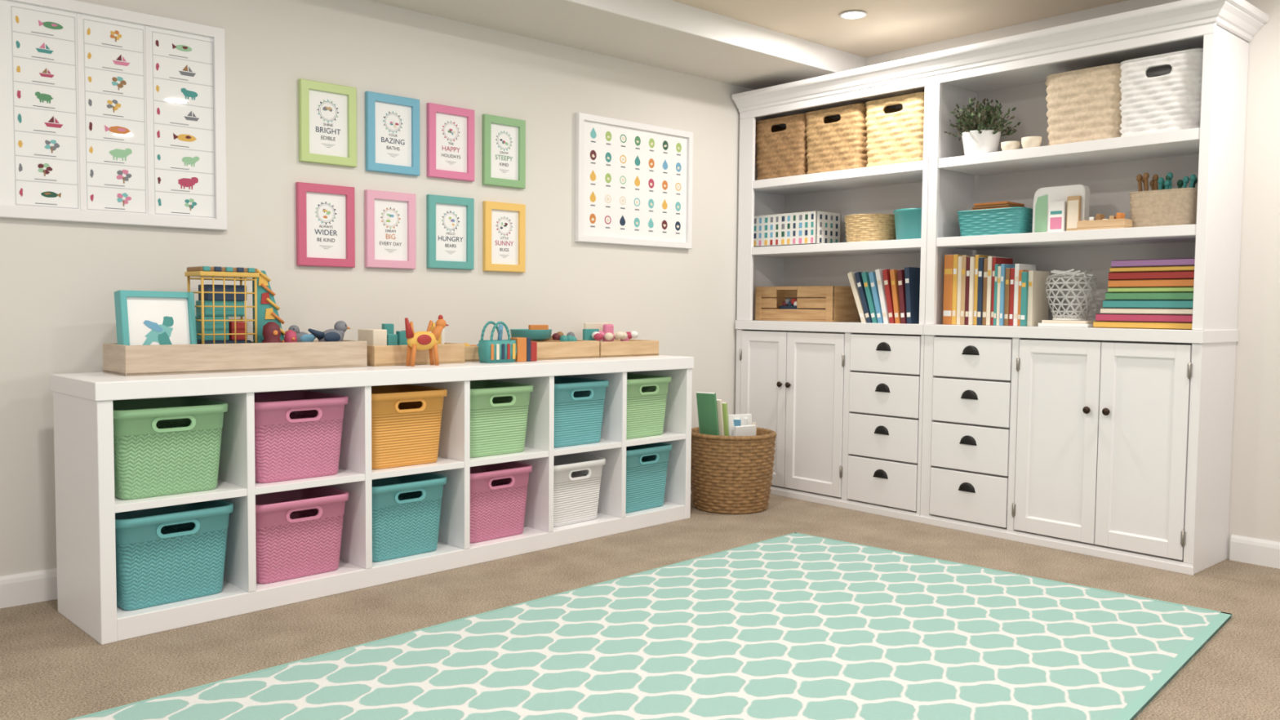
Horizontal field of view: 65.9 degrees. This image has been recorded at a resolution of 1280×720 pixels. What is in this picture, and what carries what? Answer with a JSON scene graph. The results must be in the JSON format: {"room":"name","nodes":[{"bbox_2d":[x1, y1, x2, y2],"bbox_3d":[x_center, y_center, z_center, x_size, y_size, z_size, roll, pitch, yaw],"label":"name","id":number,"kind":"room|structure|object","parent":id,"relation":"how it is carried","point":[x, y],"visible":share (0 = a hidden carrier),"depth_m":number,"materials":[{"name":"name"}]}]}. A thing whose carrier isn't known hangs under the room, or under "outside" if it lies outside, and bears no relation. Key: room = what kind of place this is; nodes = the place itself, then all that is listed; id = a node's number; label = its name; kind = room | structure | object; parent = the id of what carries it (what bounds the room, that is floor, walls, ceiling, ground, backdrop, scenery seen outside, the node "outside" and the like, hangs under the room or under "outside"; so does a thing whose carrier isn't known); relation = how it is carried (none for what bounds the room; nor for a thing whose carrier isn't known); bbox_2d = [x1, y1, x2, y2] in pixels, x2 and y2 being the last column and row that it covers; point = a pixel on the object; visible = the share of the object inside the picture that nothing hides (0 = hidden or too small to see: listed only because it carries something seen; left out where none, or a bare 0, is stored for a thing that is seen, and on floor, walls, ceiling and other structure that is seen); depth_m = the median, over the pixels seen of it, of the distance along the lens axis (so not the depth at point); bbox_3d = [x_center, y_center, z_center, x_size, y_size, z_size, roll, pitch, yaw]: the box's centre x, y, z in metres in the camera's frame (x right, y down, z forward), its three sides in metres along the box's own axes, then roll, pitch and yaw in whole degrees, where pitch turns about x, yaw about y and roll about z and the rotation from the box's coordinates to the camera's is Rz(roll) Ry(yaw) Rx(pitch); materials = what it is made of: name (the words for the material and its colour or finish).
{"room":"children's room","nodes":[
{"label":"children's room","id":0,"kind":"room"},
{"bbox_2d":[252,268,284,342],"bbox_3d":[-1.441,-0.168,3.878,0.151,0.375,0.049,-2,4,-42],"label":"board","id":1,"kind":"object","parent":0,"point":[267,308],"depth_m":3.84,"materials":[{"name":"teal wood"}]},
{"bbox_2d":[0,0,754,576],"bbox_3d":[-2.042,-0.461,3.769,7.992,2.680,0.100,-2,4,-42],"label":"wall","id":2,"kind":"structure","parent":0,"point":[60,280],"depth_m":4.44,"materials":[{"name":"white paint"}]},
{"bbox_2d":[0,0,226,231],"bbox_3d":[-1.996,-0.915,3.694,0.864,0.804,0.029,-2,4,-42],"label":"frame","id":3,"kind":"object","parent":2,"relation":"attached to","point":[112,115],"visible":1,"depth_m":3.70,"materials":[{"name":"white paint"}]},
{"bbox_2d":[295,182,355,267],"bbox_3d":[-1.363,-0.583,4.284,0.257,0.353,0.023,-2,4,-42],"label":"framed print","id":4,"kind":"object","parent":2,"relation":"attached to","point":[326,213],"visible":1,"depth_m":4.28,"materials":[{"name":"red paint"}]},
{"bbox_2d":[298,78,356,167],"bbox_3d":[-1.349,-1.022,4.270,0.253,0.345,0.023,-2,4,-42],"label":"framed print","id":5,"kind":"object","parent":2,"relation":"attached to","point":[327,112],"visible":1,"depth_m":4.27,"materials":[{"name":"green paint"}]},
{"bbox_2d":[0,484,692,608],"bbox_3d":[-2.214,0.832,3.617,7.460,0.112,0.018,-2,4,-42],"label":"baseboard","id":6,"kind":"structure","parent":2,"relation":"attached to","point":[22,588],"depth_m":3.59,"materials":[{"name":"white wood"}]},
{"bbox_2d":[364,189,415,269],"bbox_3d":[-1.134,-0.591,4.489,0.243,0.345,0.023,-2,4,-42],"label":"framed print","id":7,"kind":"object","parent":2,"relation":"attached to","point":[389,216],"visible":1,"depth_m":4.48,"materials":[{"name":"pink paint"}]},
{"bbox_2d":[364,90,419,176],"bbox_3d":[-1.119,-1.023,4.475,0.260,0.348,0.023,-2,4,-42],"label":"framed print","id":8,"kind":"object","parent":2,"relation":"attached to","point":[392,122],"visible":1,"depth_m":4.47,"materials":[{"name":"blue paint"}]},
{"bbox_2d":[426,102,474,181],"bbox_3d":[-0.895,-1.029,4.675,0.248,0.339,0.023,-2,4,-42],"label":"framed print","id":9,"kind":"object","parent":2,"relation":"attached to","point":[450,129],"visible":1,"depth_m":4.67,"materials":[{"name":"pink paint"}]},
{"bbox_2d":[426,194,474,269],"bbox_3d":[-0.900,-0.606,4.696,0.246,0.342,0.023,-2,4,-42],"label":"framed print","id":10,"kind":"object","parent":2,"relation":"attached to","point":[450,220],"visible":1,"depth_m":4.69,"materials":[{"name":"teal paint"}]},
{"bbox_2d":[481,113,525,188],"bbox_3d":[-0.670,-1.028,4.875,0.243,0.338,0.023,-2,4,-42],"label":"framed print","id":11,"kind":"object","parent":2,"relation":"attached to","point":[504,139],"visible":1,"depth_m":4.87,"materials":[{"name":"green paint"}]},
{"bbox_2d":[482,200,525,272],"bbox_3d":[-0.672,-0.609,4.900,0.239,0.340,0.023,-2,4,-42],"label":"framed print","id":12,"kind":"object","parent":2,"relation":"attached to","point":[504,224],"visible":1,"depth_m":4.90,"materials":[{"name":"yellow paint"}]},
{"bbox_2d":[368,0,865,89],"bbox_3d":[-1.828,-1.616,3.406,7.892,0.130,0.618,-2,4,-42],"label":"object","id":13,"kind":"structure","parent":2,"relation":"attached to","point":[668,34],"depth_m":4.97,"materials":[{"name":"white paint"}]},
{"bbox_2d":[574,111,693,248],"bbox_3d":[-0.017,-0.972,5.459,0.842,0.672,0.029,-2,4,-42],"label":"frame","id":14,"kind":"object","parent":2,"relation":"attached to","point":[633,180],"visible":1,"depth_m":5.44,"materials":[{"name":"white paint"}]},
{"bbox_2d":[0,485,1279,719],"bbox_3d":[0.320,1.092,1.184,7.992,0.100,7.238,-2,4,-42],"label":"floor","id":15,"kind":"structure","parent":0,"point":[51,668],"depth_m":3.54,"materials":[{"name":"carpet"}]},
{"bbox_2d":[50,355,693,644],"bbox_3d":[-0.896,0.440,4.314,0.486,0.847,2.840,4,4,45],"label":"cube storage shelf","id":16,"kind":"object","parent":15,"relation":"on","point":[86,506],"visible":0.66,"depth_m":3.81,"materials":[{"name":"white paint"}]},
{"bbox_2d":[112,396,227,499],"bbox_3d":[-1.706,0.301,3.467,0.400,0.302,0.385,4,4,45],"label":"storage bin","id":17,"kind":"object","parent":16,"relation":"in","point":[162,446],"visible":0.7,"depth_m":3.34,"materials":[{"name":"green plastic"}]},
{"bbox_2d":[115,499,233,610],"bbox_3d":[-1.705,0.666,3.492,0.400,0.315,0.400,4,4,44],"label":"storage bin","id":18,"kind":"object","parent":16,"relation":"in","point":[167,554],"visible":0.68,"depth_m":3.37,"materials":[{"name":"teal plastic"}]},
{"bbox_2d":[102,339,367,376],"bbox_3d":[-1.524,-0.016,3.792,0.240,0.105,0.920,4,4,45],"label":"tray","id":19,"kind":"object","parent":16,"relation":"on","point":[117,359],"visible":0.93,"depth_m":3.63,"materials":[{"name":"brown wood"}]},
{"bbox_2d":[114,289,197,345],"bbox_3d":[-1.745,-0.104,3.569,0.089,0.291,0.265,3,4,41],"label":"picture frame","id":20,"kind":"object","parent":19,"relation":"in","point":[143,317],"visible":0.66,"depth_m":3.55,"materials":[{"name":"teal paint"}]},
{"bbox_2d":[184,266,259,344],"bbox_3d":[-1.589,-0.164,3.758,0.156,0.376,0.224,4,4,45],"label":"toy wire crate","id":21,"kind":"object","parent":19,"relation":"in","point":[215,304],"visible":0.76,"depth_m":3.72,"materials":[{"name":"yellow metal"}]},
{"bbox_2d":[262,321,281,342],"bbox_3d":[-1.421,-0.062,3.807,0.086,0.172,0.086,-2,4,-42],"label":"doll","id":22,"kind":"object","parent":19,"relation":"in","point":[271,333],"visible":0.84,"depth_m":3.78,"materials":[{"name":"red wood"}]},
{"bbox_2d":[284,329,297,342],"bbox_3d":[-1.366,-0.048,3.859,0.064,0.140,0.064,-2,4,-42],"label":"doll","id":23,"kind":"object","parent":19,"relation":"in","point":[290,335],"visible":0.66,"depth_m":3.84,"materials":[{"name":"pink wood"}]},
{"bbox_2d":[284,324,315,342],"bbox_3d":[-1.366,-0.093,4.004,0.156,0.098,0.064,-2,4,-42],"label":"bird","id":24,"kind":"object","parent":19,"relation":"in","point":[301,336],"depth_m":3.97},
{"bbox_2d":[307,320,351,342],"bbox_3d":[-1.255,-0.100,3.993,0.185,0.116,0.076,-2,4,-42],"label":"bird","id":25,"kind":"object","parent":19,"relation":"in","point":[336,334],"depth_m":3.97},
{"bbox_2d":[253,390,348,483],"bbox_3d":[-1.380,0.288,3.795,0.400,0.300,0.385,4,4,44],"label":"storage bin","id":26,"kind":"object","parent":16,"relation":"in","point":[298,433],"visible":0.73,"depth_m":3.67,"materials":[{"name":"pink plastic"}]},
{"bbox_2d":[255,485,348,583],"bbox_3d":[-1.383,0.659,3.816,0.385,0.300,0.400,-2,4,-45],"label":"storage bin","id":27,"kind":"object","parent":16,"relation":"in","point":[299,532],"visible":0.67,"depth_m":3.70,"materials":[{"name":"pink plastic"}]},
{"bbox_2d":[371,472,446,561],"bbox_3d":[-1.063,0.641,4.137,0.375,0.310,0.400,-2,4,-45],"label":"storage bin","id":28,"kind":"object","parent":16,"relation":"in","point":[406,508],"visible":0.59,"depth_m":4.02,"materials":[{"name":"teal plastic"}]},
{"bbox_2d":[371,384,447,469],"bbox_3d":[-1.058,0.272,4.119,0.375,0.305,0.400,-2,4,-45],"label":"storage bin","id":29,"kind":"object","parent":16,"relation":"in","point":[406,419],"visible":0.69,"depth_m":3.99,"materials":[{"name":"orange plastic"}]},
{"bbox_2d":[357,320,465,366],"bbox_3d":[-1.012,-0.079,4.296,0.220,0.187,0.450,4,4,45],"label":"tray","id":30,"kind":"object","parent":16,"relation":"on","point":[384,347],"visible":0.53,"depth_m":4.17,"materials":[{"name":"brown wood"}]},
{"bbox_2d":[404,315,448,366],"bbox_3d":[-0.895,-0.084,4.161,0.216,0.215,0.069,-2,4,-42],"label":"animal","id":31,"kind":"object","parent":16,"relation":"on","point":[420,340],"visible":1,"depth_m":4.12,"materials":[{"name":"orange wood"}]},
{"bbox_2d":[463,342,479,361],"bbox_3d":[-0.756,-0.040,4.600,0.160,0.082,0.310,4,4,45],"label":"tray","id":32,"kind":"object","parent":16,"relation":"on","point":[471,353],"visible":0.17,"depth_m":4.48,"materials":[{"name":"brown wood"}]},
{"bbox_2d":[470,461,532,542],"bbox_3d":[-0.739,0.627,4.463,0.370,0.310,0.400,-2,4,-45],"label":"storage bin","id":33,"kind":"object","parent":16,"relation":"in","point":[498,491],"visible":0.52,"depth_m":4.34,"materials":[{"name":"pink plastic"}]},
{"bbox_2d":[470,380,533,457],"bbox_3d":[-0.733,0.260,4.446,0.400,0.300,0.370,4,4,45],"label":"storage bin","id":34,"kind":"object","parent":16,"relation":"in","point":[499,411],"visible":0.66,"depth_m":4.32,"materials":[{"name":"green plastic"}]},
{"bbox_2d":[477,320,537,363],"bbox_3d":[-0.597,-0.084,4.486,0.094,0.186,0.295,4,4,44],"label":"bag","id":35,"kind":"object","parent":16,"relation":"on","point":[513,349],"visible":1,"depth_m":4.43,"materials":[{"name":"teal"}]},
{"bbox_2d":[509,324,599,359],"bbox_3d":[-0.445,-0.092,4.853,0.240,0.165,0.450,4,4,45],"label":"tray","id":36,"kind":"object","parent":16,"relation":"on","point":[557,345],"visible":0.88,"depth_m":4.77,"materials":[{"name":"brown wood"}]},
{"bbox_2d":[553,453,605,527],"bbox_3d":[-0.417,0.620,4.787,0.400,0.295,0.360,4,4,44],"label":"storage bin","id":37,"kind":"object","parent":16,"relation":"in","point":[576,477],"visible":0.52,"depth_m":4.67,"materials":[{"name":"white plastic"}]},
{"bbox_2d":[553,376,608,447],"bbox_3d":[-0.405,0.246,4.775,0.400,0.300,0.375,4,4,44],"label":"storage bin","id":38,"kind":"object","parent":16,"relation":"in","point":[579,402],"visible":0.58,"depth_m":4.65,"materials":[{"name":"teal plastic"}]},
{"bbox_2d":[582,322,658,357],"bbox_3d":[-0.131,-0.108,5.168,0.240,0.170,0.420,4,4,45],"label":"tray","id":39,"kind":"object","parent":16,"relation":"on","point":[610,344],"visible":0.91,"depth_m":5.12,"materials":[{"name":"brown wood"}]},
{"bbox_2d":[625,442,671,513],"bbox_3d":[-0.088,0.593,5.117,0.400,0.320,0.370,4,4,44],"label":"storage bin","id":40,"kind":"object","parent":16,"relation":"in","point":[646,464],"visible":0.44,"depth_m":5.00,"materials":[{"name":"teal plastic"}]},
{"bbox_2d":[626,373,671,439],"bbox_3d":[-0.089,0.232,5.093,0.400,0.300,0.360,3,4,44],"label":"storage bin","id":41,"kind":"object","parent":16,"relation":"in","point":[646,394],"visible":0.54,"depth_m":4.97,"materials":[{"name":"green plastic"}]},
{"bbox_2d":[68,532,1231,719],"bbox_3d":[-0.168,0.957,2.571,2.116,0.012,4.587,3,4,42],"label":"area rug","id":42,"kind":"object","parent":15,"relation":"on","point":[793,626],"visible":1,"depth_m":3.12,"materials":[{"name":"teal carpet"}]},
{"bbox_2d":[690,426,776,514],"bbox_3d":[0.503,0.603,5.468,0.495,0.426,0.495,4,4,44],"label":"wicker basket","id":43,"kind":"object","parent":15,"relation":"on","point":[730,474],"visible":0.91,"depth_m":5.27,"materials":[{"name":"brown wicker"}]},
{"bbox_2d":[696,391,756,435],"bbox_3d":[0.479,0.489,5.444,0.319,0.632,0.251,1,3,14],"label":"picture books","id":44,"kind":"object","parent":43,"relation":"in","point":[713,418],"visible":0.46,"depth_m":5.38,"materials":[{"name":"green paper"}]},
{"bbox_2d":[731,0,1269,575],"bbox_3d":[1.619,-0.349,5.150,0.494,2.383,2.690,-2,4,-42],"label":"built-in bookcase","id":45,"kind":"object","parent":15,"relation":"on","point":[1117,439],"visible":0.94,"depth_m":4.79,"materials":[{"name":"white paint"}]},
{"bbox_2d":[755,113,808,180],"bbox_3d":[0.919,-1.257,5.931,0.302,0.362,0.396,-2,4,-43],"label":"seagrass basket","id":46,"kind":"object","parent":45,"relation":"on","point":[781,152],"visible":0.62,"depth_m":5.82,"materials":[{"name":"brown wicker"}]},
{"bbox_2d":[753,210,840,247],"bbox_3d":[0.934,-0.775,5.934,0.231,0.195,0.501,-2,4,-42],"label":"storage box","id":47,"kind":"object","parent":45,"relation":"on","point":[815,227],"visible":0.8,"depth_m":5.80,"materials":[{"name":"white fabric"}]},
{"bbox_2d":[755,285,859,321],"bbox_3d":[0.998,-0.336,5.912,0.268,0.205,0.580,-2,4,-42],"label":"wooden crate","id":48,"kind":"object","parent":45,"relation":"on","point":[771,304],"visible":0.96,"depth_m":5.77,"materials":[{"name":"brown wood"}]},
{"bbox_2d":[805,102,867,173],"bbox_3d":[1.178,-1.239,5.641,0.302,0.362,0.406,-2,4,-42],"label":"seagrass basket","id":49,"kind":"object","parent":45,"relation":"on","point":[833,144],"visible":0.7,"depth_m":5.52,"materials":[{"name":"beige wicker"}]},
{"bbox_2d":[844,213,896,242],"bbox_3d":[1.309,-0.733,5.568,0.311,0.158,0.310,-2,4,-42],"label":"round basket","id":50,"kind":"object","parent":45,"relation":"on","point":[859,227],"visible":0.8,"depth_m":5.44,"materials":[{"name":"beige wicker"}]},
{"bbox_2d":[847,266,919,324],"bbox_3d":[1.358,-0.349,5.416,0.172,0.309,0.418,-2,4,-42],"label":"leaning books","id":51,"kind":"object","parent":45,"relation":"on","point":[881,295],"visible":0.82,"depth_m":5.32,"materials":[{"name":"multicoloured paper"}]},
{"bbox_2d":[865,92,924,167],"bbox_3d":[1.448,-1.220,5.339,0.302,0.362,0.391,-2,4,-41],"label":"seagrass basket","id":52,"kind":"object","parent":45,"relation":"on","point":[894,135],"visible":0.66,"depth_m":5.24,"materials":[{"name":"beige wicker"}]},
{"bbox_2d":[893,208,921,239],"bbox_3d":[1.496,-0.723,5.313,0.260,0.168,0.260,-2,4,-42],"label":"bucket","id":53,"kind":"object","parent":45,"relation":"on","point":[908,221],"visible":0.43,"depth_m":5.22,"materials":[{"name":"teal plastic"}]},
{"bbox_2d":[943,97,1020,155],"bbox_3d":[1.717,-1.165,4.940,0.357,0.300,0.326,0,3,-10],"label":"potted plant","id":54,"kind":"object","parent":45,"relation":"on","point":[981,134],"visible":0.98,"depth_m":4.89,"materials":[{"name":"green plant"}]},
{"bbox_2d":[956,200,1032,236],"bbox_3d":[1.806,-0.702,4.966,0.251,0.169,0.361,-2,4,-42],"label":"fabric basket","id":55,"kind":"object","parent":45,"relation":"on","point":[1006,217],"visible":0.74,"depth_m":4.87,"materials":[{"name":"teal wicker"}]},
{"bbox_2d":[942,253,1049,326],"bbox_3d":[1.780,-0.353,4.943,0.190,0.356,0.466,-2,4,-42],"label":"books","id":56,"kind":"object","parent":45,"relation":"on","point":[979,289],"visible":0.98,"depth_m":4.87,"materials":[{"name":"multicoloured paper"}]},
{"bbox_2d":[1000,141,1020,151],"bbox_3d":[1.800,-1.031,4.793,0.090,0.050,0.090,-2,4,-42],"label":"bowl","id":57,"kind":"object","parent":45,"relation":"on","point":[1006,145],"visible":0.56,"depth_m":4.76,"materials":[{"name":"beige ceramic"}]},
{"bbox_2d":[1021,136,1041,148],"bbox_3d":[1.870,-1.032,4.715,0.092,0.060,0.092,-2,4,-42],"label":"bowl","id":58,"kind":"object","parent":45,"relation":"on","point":[1028,141],"visible":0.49,"depth_m":4.68,"materials":[{"name":"beige ceramic"}]},
{"bbox_2d":[1031,184,1089,232],"bbox_3d":[1.996,-0.714,4.699,0.091,0.225,0.250,-2,4,-42],"label":"display","id":59,"kind":"object","parent":45,"relation":"on","point":[1056,208],"visible":0.82,"depth_m":4.66,"materials":[{"name":"white"}]},
{"bbox_2d":[1038,320,1093,327],"bbox_3d":[2.031,-0.172,4.660,0.160,0.030,0.235,-2,4,-42],"label":"books","id":60,"kind":"object","parent":45,"relation":"on","point":[1066,323],"visible":0.8,"depth_m":4.60,"materials":[{"name":"white paper"}]},
{"bbox_2d":[1044,268,1097,320],"bbox_3d":[2.035,-0.310,4.665,0.221,0.243,0.224,-2,4,-42],"label":"vase","id":61,"kind":"object","parent":60,"relation":"on","point":[1085,277],"visible":0.99,"depth_m":4.60,"materials":[{"name":"white ceramic"}]},
{"bbox_2d":[1044,62,1146,145],"bbox_3d":[2.121,-1.164,4.608,0.303,0.340,0.393,-2,4,-42],"label":"rope basket","id":62,"kind":"object","parent":45,"relation":"on","point":[1083,104],"visible":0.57,"depth_m":4.50,"materials":[{"name":"beige fabric"}]},
{"bbox_2d":[1076,212,1132,230],"bbox_3d":[2.106,-0.625,4.474,0.090,0.074,0.210,-2,4,-42],"label":"tray","id":63,"kind":"object","parent":45,"relation":"on","point":[1099,222],"visible":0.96,"depth_m":4.43,"materials":[{"name":"brown wood"}]},
{"bbox_2d":[1093,257,1195,329],"bbox_3d":[2.293,-0.292,4.407,0.240,0.303,0.420,-2,4,-42],"label":"books","id":64,"kind":"object","parent":45,"relation":"on","point":[1153,293],"visible":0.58,"depth_m":4.31,"materials":[{"name":"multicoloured paper"}]},
{"bbox_2d":[1119,48,1203,137],"bbox_3d":[2.332,-1.148,4.342,0.302,0.340,0.367,-2,4,-42],"label":"rope basket","id":65,"kind":"object","parent":45,"relation":"on","point":[1167,99],"visible":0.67,"depth_m":4.24,"materials":[{"name":"white fabric"}]},
{"bbox_2d":[1128,172,1197,227],"bbox_3d":[2.366,-0.714,4.420,0.190,0.262,0.287,-2,4,-42],"label":"basket","id":66,"kind":"object","parent":45,"relation":"on","point":[1163,205],"visible":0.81,"depth_m":4.36,"materials":[{"name":"beige wicker"}]},
{"bbox_2d":[671,0,1127,57],"bbox_3d":[0.347,-1.584,1.042,7.992,0.100,7.238,-2,4,-42],"label":"ceiling","id":67,"kind":"structure","parent":0,"point":[887,26],"depth_m":4.98,"materials":[{"name":"beige paint"}]},
{"bbox_2d":[839,10,866,19],"bbox_3d":[1.067,-1.728,4.941,0.136,0.008,0.136,-2,4,-42],"label":"recessed light","id":68,"kind":"object","parent":67,"relation":"in","point":[851,15],"visible":1,"depth_m":4.93,"materials":[{"name":"white"}]},
{"bbox_2d":[865,0,1279,559],"bbox_3d":[3.312,-0.403,3.698,0.100,2.680,7.138,-2,4,-42],"label":"wall","id":69,"kind":"structure","parent":0,"point":[1255,485],"depth_m":4.32,"materials":[{"name":"white paint"}]},
{"bbox_2d":[1229,534,1279,568],"bbox_3d":[4.136,0.942,2.740,0.018,0.112,4.490,-2,4,-42],"label":"baseboard","id":70,"kind":"structure","parent":69,"relation":"attached to","point":[1255,551],"depth_m":4.33,"materials":[{"name":"white wood"}]}
]}

